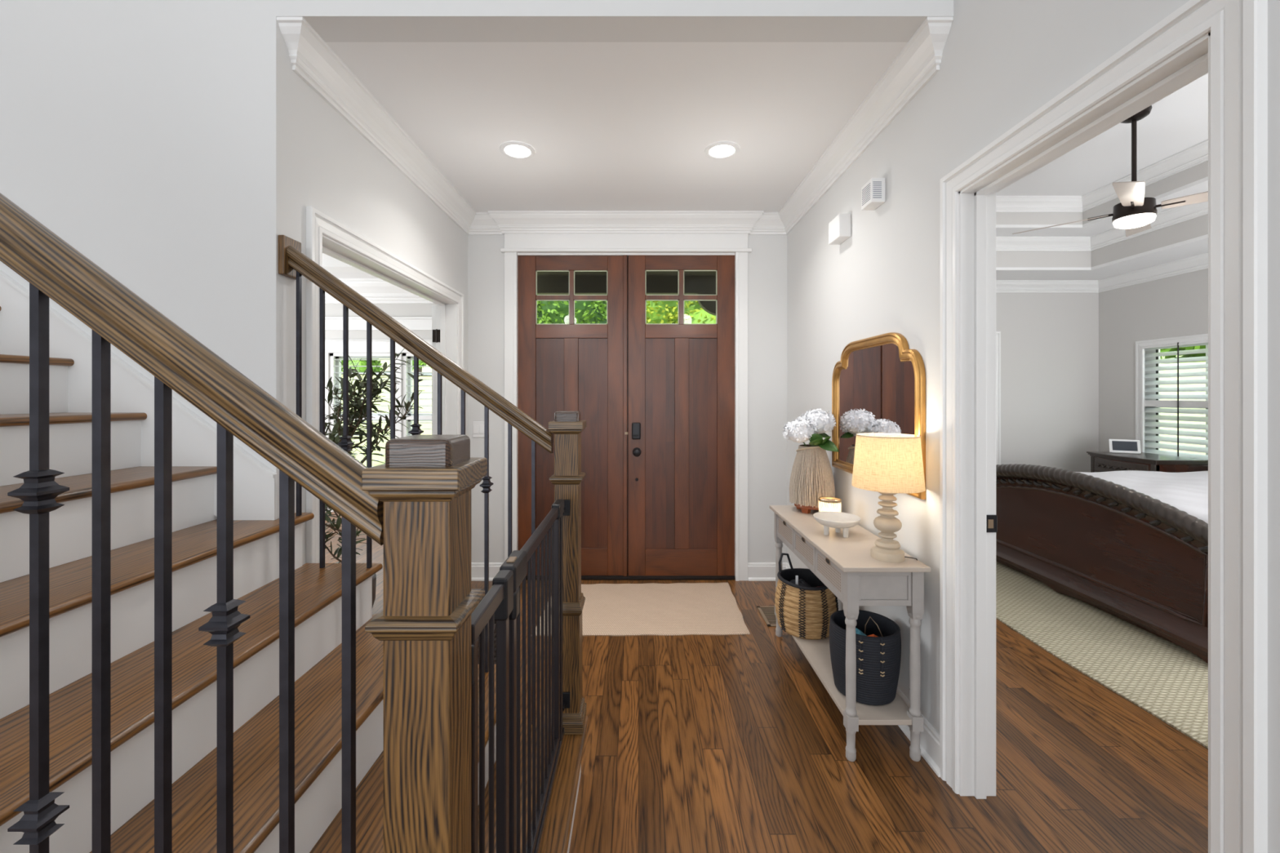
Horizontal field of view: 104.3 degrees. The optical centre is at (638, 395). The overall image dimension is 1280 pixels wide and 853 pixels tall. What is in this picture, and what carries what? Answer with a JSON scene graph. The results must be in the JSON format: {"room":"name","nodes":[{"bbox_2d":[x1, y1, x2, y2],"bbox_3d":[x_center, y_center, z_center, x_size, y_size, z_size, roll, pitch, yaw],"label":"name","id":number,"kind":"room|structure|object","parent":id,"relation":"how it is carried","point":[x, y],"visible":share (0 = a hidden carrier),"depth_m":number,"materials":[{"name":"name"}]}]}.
{"room":"entrance hall","nodes":[
{"label":"entrance hall","id":0,"kind":"room"},
{"bbox_2d":[330,272,377,278],"bbox_3d":[-3.515,-1.435,3.925,4.170,0.150,4.050,0,0,0],"label":"ceiling","id":1,"kind":"structure","parent":0,"point":[339,275],"depth_m":5.63,"materials":[{"name":"white paint"}]},
{"bbox_2d":[322,253,365,272],"bbox_3d":[-3.515,-1.295,4.860,4.170,0.130,0.220,0,0,0],"label":"beam","id":2,"kind":"structure","parent":1,"relation":"attached to","point":[330,264],"depth_m":4.75,"materials":[{"name":"white paint"}]},
{"bbox_2d":[324,303,435,511],"bbox_3d":[-3.450,-0.060,6.025,4.300,2.900,0.150,0,0,0],"label":"wall","id":3,"kind":"structure","parent":0,"point":[331,309],"depth_m":5.95,"materials":[{"name":"white paint"}]},
{"bbox_2d":[324,316,431,466],"bbox_3d":[-3.515,0.043,6.000,4.170,1.955,0.180,0,0,0],"label":"window","id":4,"kind":"structure","parent":3,"relation":"in","point":[335,366],"depth_m":5.93,"materials":[{"name":"white paint"}]},
{"bbox_2d":[324,278,434,303],"bbox_3d":[-3.515,-1.230,5.863,4.170,0.260,0.175,0,0,0],"label":"crown molding","id":5,"kind":"structure","parent":3,"relation":"attached to","point":[376,291],"depth_m":5.89,"materials":[{"name":"white paint"}]},
{"bbox_2d":[402,352,431,436],"bbox_3d":[-2.430,0.215,6.010,0.800,1.450,0.160,0,0,0],"label":"window","id":6,"kind":"structure","parent":3,"relation":"in","point":[407,385],"depth_m":5.95,"materials":[{"name":"white paint"}]},
{"bbox_2d":[301,78,467,564],"bbox_3d":[-1.360,-0.030,2.900,0.140,2.840,2.000,0,0,0],"label":"wall","id":7,"kind":"structure","parent":0,"point":[344,177],"depth_m":2.37,"materials":[{"name":"white paint"}]},
{"bbox_2d":[306,206,463,563],"bbox_3d":[-1.351,0.328,2.770,0.166,2.125,1.680,0,0,0],"label":"door frame","id":8,"kind":"structure","parent":7,"relation":"attached to","point":[318,224],"depth_m":2.37,"materials":[{"name":"white paint"}]},
{"bbox_2d":[431,306,439,435],"bbox_3d":[-1.435,0.370,3.906,0.080,2.020,0.788,0,0,0],"label":"door","id":9,"kind":"structure","parent":7,"relation":"in","point":[435,332],"depth_m":3.54,"materials":[{"name":"white paint"}]},
{"bbox_2d":[0,0,953,518],"bbox_3d":[-2.240,-1.260,1.835,6.720,5.300,0.130,0,0,0],"label":"wall","id":10,"kind":"structure","parent":0,"point":[160,140],"depth_m":1.77,"materials":[{"name":"white paint"}]},
{"bbox_2d":[276,16,953,235],"bbox_3d":[-0.085,-1.282,2.764,2.440,0.137,1.983,0,0,0],"label":"crown molding","id":11,"kind":"structure","parent":10,"relation":"attached to","point":[311,58],"depth_m":2.60,"materials":[{"name":"white paint"}]},
{"bbox_2d":[325,42,907,212],"bbox_3d":[-0.085,-1.400,2.828,2.410,0.100,1.855,0,0,0],"label":"ceiling","id":12,"kind":"structure","parent":0,"point":[608,126],"depth_m":2.36,"materials":[{"name":"white paint"}]},
{"bbox_2d":[499,141,535,159],"bbox_3d":[-0.666,-1.344,2.734,0.192,0.012,0.192,0,0,0],"label":"recessed light","id":13,"kind":"object","parent":12,"relation":"in","point":[513,149],"visible":1,"depth_m":2.72,"materials":[{"name":"white plastic"}]},
{"bbox_2d":[504,145,530,156],"bbox_3d":[-0.666,-1.347,2.734,0.142,0.004,0.142,0,0,0],"label":"diffuser","id":14,"kind":"object","parent":13,"relation":"attached to","point":[509,150],"depth_m":2.73,"materials":[{"name":"white plastic"}]},
{"bbox_2d":[704,141,739,159],"bbox_3d":[0.457,-1.344,2.734,0.192,0.012,0.192,0,0,0],"label":"recessed light","id":15,"kind":"object","parent":12,"relation":"in","point":[720,149],"visible":1,"depth_m":2.72,"materials":[{"name":"white plastic"}]},
{"bbox_2d":[709,145,734,156],"bbox_3d":[0.457,-1.347,2.734,0.142,0.004,0.142,0,0,0],"label":"diffuser","id":16,"kind":"object","parent":15,"relation":"attached to","point":[714,150],"depth_m":2.73,"materials":[{"name":"white plastic"}]},
{"bbox_2d":[537,271,715,315],"bbox_3d":[-0.090,-1.320,5.300,2.420,0.580,2.800,0,0,0],"label":"ceiling","id":17,"kind":"structure","parent":0,"point":[658,282],"depth_m":6.35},
{"bbox_2d":[467,235,786,562],"bbox_3d":[-0.085,-0.030,3.828,2.410,2.840,0.145,0,0,0],"label":"wall","id":18,"kind":"structure","parent":0,"point":[767,259],"depth_m":3.75,"materials":[{"name":"white paint"}]},
{"bbox_2d":[472,421,484,437],"bbox_3d":[-1.205,0.255,3.750,0.092,0.120,0.010,0,0,0],"label":"light switch","id":19,"kind":"object","parent":18,"relation":"attached to","point":[477,426],"visible":0.84,"depth_m":3.75,"materials":[{"name":"white plastic"}]},
{"bbox_2d":[471,562,503,581],"bbox_3d":[-1.151,1.325,3.688,0.278,0.130,0.135,0,0,0],"label":"baseboard","id":20,"kind":"structure","parent":18,"relation":"attached to","point":[477,568],"depth_m":3.74,"materials":[{"name":"white paint"}]},
{"bbox_2d":[518,254,628,576],"bbox_3d":[-0.497,0.152,3.792,0.869,2.427,0.080,0,0,0],"label":"door","id":21,"kind":"structure","parent":18,"relation":"in","point":[584,368],"depth_m":3.77,"materials":[{"name":"brown wood"}]},
{"bbox_2d":[500,233,751,581],"bbox_3d":[-0.094,0.068,3.803,1.878,2.694,0.185,0,0,0],"label":"door frame","id":22,"kind":"structure","parent":18,"relation":"attached to","point":[511,259],"depth_m":3.73,"materials":[{"name":"white paint"}]},
{"bbox_2d":[628,255,734,575],"bbox_3d":[0.332,0.157,3.752,0.823,2.442,0.116,0,0,0],"label":"door","id":23,"kind":"structure","parent":18,"relation":"in","point":[682,375],"depth_m":3.77,"materials":[{"name":"brown wood"}]},
{"bbox_2d":[324,511,1208,852],"bbox_3d":[-0.075,1.465,0.450,11.450,0.150,11.300,0,0,0],"label":"floor","id":24,"kind":"structure","parent":0,"point":[694,744],"depth_m":1.88,"materials":[{"name":"brown wood"}]},
{"bbox_2d":[0,270,587,852],"bbox_3d":[-2.335,-0.012,1.245,4.290,2.803,1.250,0,0,0],"label":"staircase","id":25,"kind":"structure","parent":24,"relation":"on","point":[317,591],"depth_m":1.28,"materials":[{"name":"brown wood"}]},
{"bbox_2d":[0,192,487,852],"bbox_3d":[-1.148,0.019,0.690,1.840,2.360,0.123,0,0,0],"label":"stair railing","id":26,"kind":"object","parent":25,"relation":"on","point":[416,504],"visible":1,"depth_m":0.68,"materials":[{"name":"brown wood"}]},
{"bbox_2d":[471,499,570,852],"bbox_3d":[-0.268,0.759,1.255,0.048,0.831,1.040,0,0,0],"label":"safety gate","id":27,"kind":"object","parent":26,"relation":"attached to","point":[501,604],"visible":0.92,"depth_m":1.11,"materials":[{"name":"grey metal"}]},
{"bbox_2d":[471,644,475,684],"bbox_3d":[-0.268,0.399,0.758,0.048,0.056,0.048,0,0,0],"label":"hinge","id":28,"kind":"object","parent":27,"relation":"on","point":[473,646],"depth_m":0.73,"materials":[{"name":"black metal"}]},
{"bbox_2d":[562,692,570,711],"bbox_3d":[-0.268,1.084,1.752,0.048,0.056,0.047,0,0,0],"label":"hinge","id":29,"kind":"object","parent":27,"relation":"on","point":[566,695],"depth_m":1.77,"materials":[{"name":"black metal"}]},
{"bbox_2d":[562,499,570,515],"bbox_3d":[-0.268,0.399,1.752,0.048,0.056,0.047,0,0,0],"label":"hinge","id":30,"kind":"object","parent":27,"relation":"on","point":[566,512],"depth_m":1.77,"materials":[{"name":"black metal"}]},
{"bbox_2d":[278,235,586,734],"bbox_3d":[-0.745,0.312,1.820,1.095,1.774,0.123,0,0,0],"label":"stair railing","id":31,"kind":"object","parent":25,"relation":"on","point":[567,426],"visible":0.77,"depth_m":1.80,"materials":[{"name":"brown wood"}]},
{"bbox_2d":[324,348,425,607],"bbox_3d":[-1.811,0.528,3.038,0.828,1.722,0.773,0,0,-6],"label":"tree","id":32,"kind":"object","parent":24,"relation":"on","point":[357,404],"visible":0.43,"depth_m":3.07,"materials":[{"name":"green plant"}]},
{"bbox_2d":[525,573,735,580],"bbox_3d":[-0.092,1.377,3.822,1.675,0.026,0.155,0,0,0],"label":"threshold","id":33,"kind":"object","parent":24,"relation":"on","point":[628,577],"visible":0.23,"depth_m":3.75,"materials":[{"name":"brown metal"}]},
{"bbox_2d":[535,582,750,635],"bbox_3d":[0.019,1.384,3.275,1.309,0.011,0.816,0,0,0],"label":"entry rug","id":34,"kind":"object","parent":24,"relation":"on","point":[675,609],"visible":0.78,"depth_m":3.19,"materials":[{"name":"fabric"}]},
{"bbox_2d":[756,606,776,626],"bbox_3d":[0.840,1.387,3.130,0.130,0.006,0.280,0,0,0],"label":"floor vent","id":35,"kind":"object","parent":24,"relation":"in","point":[767,613],"visible":0.56,"depth_m":3.14,"materials":[{"name":"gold metal"}]},
{"bbox_2d":[760,608,776,624],"bbox_3d":[0.840,1.387,3.129,0.090,0.004,0.223,0,0,0],"label":"grille","id":36,"kind":"object","parent":35,"relation":"attached to","point":[768,615],"depth_m":3.13,"materials":[{"name":"beige metal"}]},
{"bbox_2d":[769,505,930,761],"bbox_3d":[0.930,1.016,2.390,0.328,0.747,1.060,0,0,0],"label":"console table","id":37,"kind":"object","parent":24,"relation":"on","point":[846,566],"visible":0.84,"depth_m":1.91,"materials":[{"name":"paint"}]},
{"bbox_2d":[774,553,838,639],"bbox_3d":[0.885,1.048,2.640,0.315,0.367,0.315,0,0,3],"label":"seagrass basket","id":38,"kind":"object","parent":37,"relation":"on","point":[805,612],"visible":0.87,"depth_m":2.52,"materials":[{"name":"wicker"}]},
{"bbox_2d":[790,578,811,586],"bbox_3d":[0.853,1.029,2.620,0.137,0.123,0.163,0,0,0],"label":"folded cloth","id":39,"kind":"object","parent":38,"relation":"in","point":[802,582],"visible":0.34,"depth_m":2.61,"materials":[{"name":"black fabric"}]},
{"bbox_2d":[795,575,798,584],"bbox_3d":[0.819,0.964,2.577,0.012,0.062,0.004,0,0,0],"label":"paper tag","id":40,"kind":"object","parent":39,"relation":"attached to","point":[797,576],"visible":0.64,"depth_m":2.58,"materials":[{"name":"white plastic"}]},
{"bbox_2d":[789,444,835,513],"bbox_3d":[0.965,0.458,2.775,0.242,0.369,0.243,0,0,0],"label":"vase","id":41,"kind":"object","parent":37,"relation":"on","point":[811,477],"visible":0.9,"depth_m":2.69,"materials":[{"name":"fabric"}]},
{"bbox_2d":[782,418,823,445],"bbox_3d":[0.897,0.215,2.727,0.209,0.178,0.179,0,0,0],"label":"hydrangea","id":42,"kind":"object","parent":41,"relation":"in","point":[797,431],"visible":0.94,"depth_m":2.67,"materials":[{"name":"white plant"}]},
{"bbox_2d":[795,413,829,446],"bbox_3d":[0.986,0.208,2.849,0.193,0.213,0.178,0,0,0],"label":"hydrangea","id":43,"kind":"object","parent":41,"relation":"in","point":[824,435],"visible":0.03,"depth_m":2.81,"materials":[{"name":"white plant"}]},
{"bbox_2d":[800,408,839,452],"bbox_3d":[1.000,0.192,2.745,0.189,0.243,0.251,0,0,0],"label":"hydrangea","id":44,"kind":"object","parent":41,"relation":"in","point":[822,422],"visible":0.86,"depth_m":2.70,"materials":[{"name":"white plant"}]},
{"bbox_2d":[817,496,841,511],"bbox_3d":[0.972,0.584,2.530,0.112,0.117,0.112,0,0,0],"label":"candle holder","id":45,"kind":"object","parent":37,"relation":"on","point":[824,509],"visible":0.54,"depth_m":2.53,"materials":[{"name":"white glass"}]},
{"bbox_2d":[813,511,861,537],"bbox_3d":[0.915,0.601,2.300,0.205,0.084,0.205,0,0,0],"label":"footed bowl","id":46,"kind":"object","parent":37,"relation":"on","point":[837,520],"visible":1,"depth_m":2.30,"materials":[{"name":"ceramic"}]},
{"bbox_2d":[791,635,911,724],"bbox_3d":[0.934,1.243,2.391,0.272,0.020,1.002,0,0,0],"label":"shelf","id":47,"kind":"object","parent":37,"relation":"attached to","point":[817,652],"depth_m":2.00,"materials":[{"name":"paint"}]},
{"bbox_2d":[829,609,901,705],"bbox_3d":[0.945,1.091,2.081,0.274,0.281,0.282,0,0,0],"label":"rope basket","id":48,"kind":"object","parent":37,"relation":"on","point":[878,658],"visible":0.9,"depth_m":1.98,"materials":[{"name":"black fabric"}]},
{"bbox_2d":[855,627,877,636],"bbox_3d":[0.918,1.010,2.038,0.131,0.102,0.103,0,0,0],"label":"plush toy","id":49,"kind":"object","parent":48,"relation":"in","point":[857,631],"visible":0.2,"depth_m":2.02,"materials":[{"name":"teal fabric"}]},
{"bbox_2d":[864,617,882,636],"bbox_3d":[0.975,0.982,2.068,0.020,0.122,0.086,0,0,-40],"label":"handle","id":50,"kind":"object","parent":48,"relation":"in","point":[869,617],"visible":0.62,"depth_m":2.07,"materials":[{"name":"leather"}]},
{"bbox_2d":[851,432,925,563],"bbox_3d":[0.985,0.563,1.970,0.261,0.814,0.261,0,0,0],"label":"table lamp","id":51,"kind":"object","parent":37,"relation":"on","point":[888,464],"visible":0.99,"depth_m":1.89,"materials":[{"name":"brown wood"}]},
{"bbox_2d":[995,561,1208,748],"bbox_3d":[2.904,1.381,3.325,1.409,0.017,3.966,0,0,0],"label":"bedroom rug","id":52,"kind":"object","parent":24,"relation":"on","point":[1157,675],"visible":0.27,"depth_m":2.68,"materials":[{"name":"fabric"}]},
{"bbox_2d":[995,463,1208,663],"bbox_3d":[4.043,0.655,3.450,2.413,1.431,2.100,0,0,0],"label":"sleigh bed","id":53,"kind":"object","parent":52,"relation":"on","point":[1141,560],"visible":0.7,"depth_m":3.09,"materials":[{"name":"brown wood"}]},
{"bbox_2d":[1075,470,1208,524],"bbox_3d":[4.060,0.714,3.450,2.080,0.143,1.940,0,0,0],"label":"duvet","id":54,"kind":"object","parent":53,"relation":"on","point":[1187,491],"visible":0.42,"depth_m":3.61,"materials":[{"name":"white fabric"}]},
{"bbox_2d":[1086,451,1208,472],"bbox_3d":[5.165,1.002,5.100,0.589,0.774,0.740,0,0,0],"label":"dresser","id":55,"kind":"object","parent":24,"relation":"on","point":[1100,461],"visible":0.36,"depth_m":4.93,"materials":[{"name":"brown wood"}]},
{"bbox_2d":[1108,439,1141,453],"bbox_3d":[5.177,0.541,5.307,0.245,0.145,0.078,0,0,32],"label":"digital display","id":56,"kind":"object","parent":55,"relation":"on","point":[1116,446],"visible":1,"depth_m":5.29,"materials":[{"name":"white plastic"}]},
{"bbox_2d":[786,0,1279,852],"bbox_3d":[1.177,-1.260,0.375,0.115,5.300,11.150,0,0,0],"label":"wall","id":57,"kind":"structure","parent":0,"point":[1002,61],"depth_m":1.92,"materials":[{"name":"white paint"}]},
{"bbox_2d":[828,213,850,244],"bbox_3d":[1.087,-0.898,2.694,0.064,0.121,0.148,0,0,0],"label":"sensor box","id":58,"kind":"object","parent":57,"relation":"attached to","point":[839,228],"visible":1,"depth_m":2.63,"materials":[{"name":"white plastic"}]},
{"bbox_2d":[747,562,940,777],"bbox_3d":[0.971,1.325,2.784,0.298,0.130,1.943,0,0,0],"label":"baseboard","id":59,"kind":"structure","parent":57,"relation":"attached to","point":[930,738],"depth_m":1.94,"materials":[{"name":"white paint"}]},
{"bbox_2d":[861,177,885,210],"bbox_3d":[1.087,-0.933,2.308,0.065,0.110,0.109,0,0,0],"label":"box","id":60,"kind":"object","parent":57,"relation":"attached to","point":[873,192],"visible":1,"depth_m":2.26,"materials":[{"name":"white plastic"}]},
{"bbox_2d":[831,332,925,499],"bbox_3d":[1.106,0.064,2.385,0.026,0.683,0.890,0,0,0],"label":"wall mirror","id":61,"kind":"object","parent":57,"relation":"attached to","point":[878,383],"visible":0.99,"depth_m":2.31,"materials":[{"name":"gold glass"}]},
{"bbox_2d":[837,343,914,464],"bbox_3d":[1.114,0.064,2.385,0.006,0.615,0.823,0,0,0],"label":"mirror glass","id":62,"kind":"object","parent":61,"relation":"attached to","point":[876,384],"depth_m":2.36,"materials":[{"name":"brown"}]},
{"bbox_2d":[986,515,996,532],"bbox_3d":[1.218,0.443,1.720,0.040,0.060,0.006,0,0,0],"label":"strike plate","id":63,"kind":"object","parent":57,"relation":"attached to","point":[991,520],"visible":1,"depth_m":1.72,"materials":[{"name":"black metal"}]},
{"bbox_2d":[940,0,1267,852],"bbox_3d":[1.169,0.300,1.351,0.142,2.180,0.929,0,0,0],"label":"door frame","id":64,"kind":"structure","parent":57,"relation":"attached to","point":[1238,28],"depth_m":0.97,"materials":[{"name":"white paint"}]},
{"bbox_2d":[995,293,1098,472],"bbox_3d":[3.385,-0.360,6.025,4.530,3.500,0.150,0,0,0],"label":"wall","id":65,"kind":"structure","parent":0,"point":[1050,341],"depth_m":5.95,"materials":[{"name":"white paint"}]},
{"bbox_2d":[995,331,1000,464],"bbox_3d":[3.770,0.312,5.974,1.092,2.156,0.092,0,0,0],"label":"door","id":66,"kind":"structure","parent":65,"relation":"in","point":[997,333],"depth_m":5.93,"materials":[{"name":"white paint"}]},
{"bbox_2d":[995,73,1208,195],"bbox_3d":[3.370,-2.020,3.400,2.420,0.080,3.440,0,0,0],"label":"ceiling","id":67,"kind":"structure","parent":0,"point":[1178,122],"depth_m":4.00,"materials":[{"name":"white paint"}]},
{"bbox_2d":[995,160,1208,224],"bbox_3d":[3.370,-1.853,3.400,2.320,0.255,3.340,0,0,0],"label":"tray","id":68,"kind":"object","parent":67,"relation":"attached to","point":[1199,171],"visible":0.11,"depth_m":4.88,"materials":[{"name":"white paint"}]},
{"bbox_2d":[995,138,1208,212],"bbox_3d":[3.370,-1.915,3.400,2.220,0.130,3.240,0,0,0],"label":"crown molding","id":69,"kind":"structure","parent":68,"relation":"attached to","point":[1197,154],"depth_m":4.79,"materials":[{"name":"white paint"}]},
{"bbox_2d":[1012,105,1208,236],"bbox_3d":[3.440,-1.577,3.455,1.081,0.805,1.081,0,0,0],"label":"ceiling fan","id":70,"kind":"object","parent":67,"relation":"hanging from","point":[1135,213],"visible":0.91,"depth_m":3.37,"materials":[{"name":"brown metal"}]},
{"bbox_2d":[995,234,1208,279],"bbox_3d":[3.368,-1.375,3.375,4.265,0.030,5.150,0,0,0],"label":"ceiling","id":71,"kind":"structure","parent":0,"point":[1199,245],"depth_m":5.34,"materials":[{"name":"white paint"}]},
{"bbox_2d":[995,176,1208,236],"bbox_3d":[3.368,-1.710,3.395,3.065,0.030,3.990,0,0,0],"label":"ceiling","id":72,"kind":"structure","parent":0,"point":[1097,226],"depth_m":5.02,"materials":[{"name":"white paint"}]},
{"bbox_2d":[995,213,1208,266],"bbox_3d":[3.368,-1.542,3.395,3.165,0.305,4.090,0,0,0],"label":"tray","id":73,"kind":"object","parent":72,"relation":"attached to","point":[1196,227],"visible":0.11,"depth_m":5.18,"materials":[{"name":"white paint"}]},
{"bbox_2d":[995,201,1208,251],"bbox_3d":[3.368,-1.630,3.395,3.065,0.130,3.990,0,0,0],"label":"crown molding","id":74,"kind":"structure","parent":72,"relation":"attached to","point":[1176,215],"depth_m":5.31,"materials":[{"name":"white paint"}]},
{"bbox_2d":[1098,268,1208,451],"bbox_3d":[5.575,-0.360,3.375,0.150,3.500,5.150,0,0,0],"label":"wall","id":75,"kind":"structure","parent":0,"point":[1177,305],"depth_m":5.55,"materials":[{"name":"white paint"}]},
{"bbox_2d":[995,252,1208,293],"bbox_3d":[3.368,-1.295,3.375,4.265,0.130,5.150,0,0,0],"label":"crown molding","id":76,"kind":"structure","parent":75,"relation":"attached to","point":[1199,262],"depth_m":5.80,"materials":[{"name":"white paint"}]},
{"bbox_2d":[1135,333,1208,459],"bbox_3d":[5.558,0.085,4.900,0.165,1.370,1.200,0,0,0],"label":"window","id":77,"kind":"structure","parent":75,"relation":"in","point":[1153,403],"depth_m":5.17,"materials":[{"name":"white paint"}]},
{"label":"outside","id":78,"kind":"structure","parent":0,"visible":0},
{"bbox_2d":[341,362,1205,375],"bbox_3d":[0.000,-1.734,25.750,79.000,0.345,39.500,0,0,0],"label":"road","id":79,"kind":"structure","parent":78,"point":[1189,363],"depth_m":28.85,"materials":[{"name":"grey"}]},
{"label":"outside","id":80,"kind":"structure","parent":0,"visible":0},
{"bbox_2d":[341,355,1205,466],"bbox_3d":[0.000,-2.545,6.000,180.000,8.470,180.000,0,0,0],"label":"lawn","id":81,"kind":"structure","parent":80,"point":[425,369],"depth_m":18.63,"materials":[{"name":"green plant"}]},
{"bbox_2d":[341,360,382,372],"bbox_3d":[-21.712,-3.554,38.073,4.162,5.025,3.452,0,0,0],"label":"tree","id":82,"kind":"object","parent":81,"relation":"on","point":[362,362],"visible":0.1,"depth_m":37.19,"materials":[{"name":"green plant"}]},
{"bbox_2d":[412,360,431,375],"bbox_3d":[-17.304,-3.653,39.000,4.667,4.373,3.567,0,0,0],"label":"tree","id":83,"kind":"object","parent":81,"relation":"on","point":[420,362],"visible":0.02,"depth_m":38.30,"materials":[{"name":"green plant"}]},
{"bbox_2d":[537,293,606,324],"bbox_3d":[-2.416,-1.415,12.878,3.844,5.757,3.125,0,0,0],"label":"tree","id":84,"kind":"object","parent":81,"relation":"on","point":[548,312],"visible":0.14,"depth_m":11.94,"materials":[{"name":"green plant"}]},
{"bbox_2d":[646,300,715,324],"bbox_3d":[1.504,-1.420,12.993,3.127,5.823,3.075,0,0,-8],"label":"tree","id":85,"kind":"object","parent":81,"relation":"on","point":[658,312],"visible":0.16,"depth_m":12.40,"materials":[{"name":"green plant"}]},
{"bbox_2d":[1160,345,1205,359],"bbox_3d":[35.857,-6.017,31.885,11.338,8.390,8.491,0,0,0],"label":"tree","id":86,"kind":"object","parent":81,"relation":"on","point":[1200,347],"visible":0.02,"depth_m":31.26,"materials":[{"name":"green plant"}]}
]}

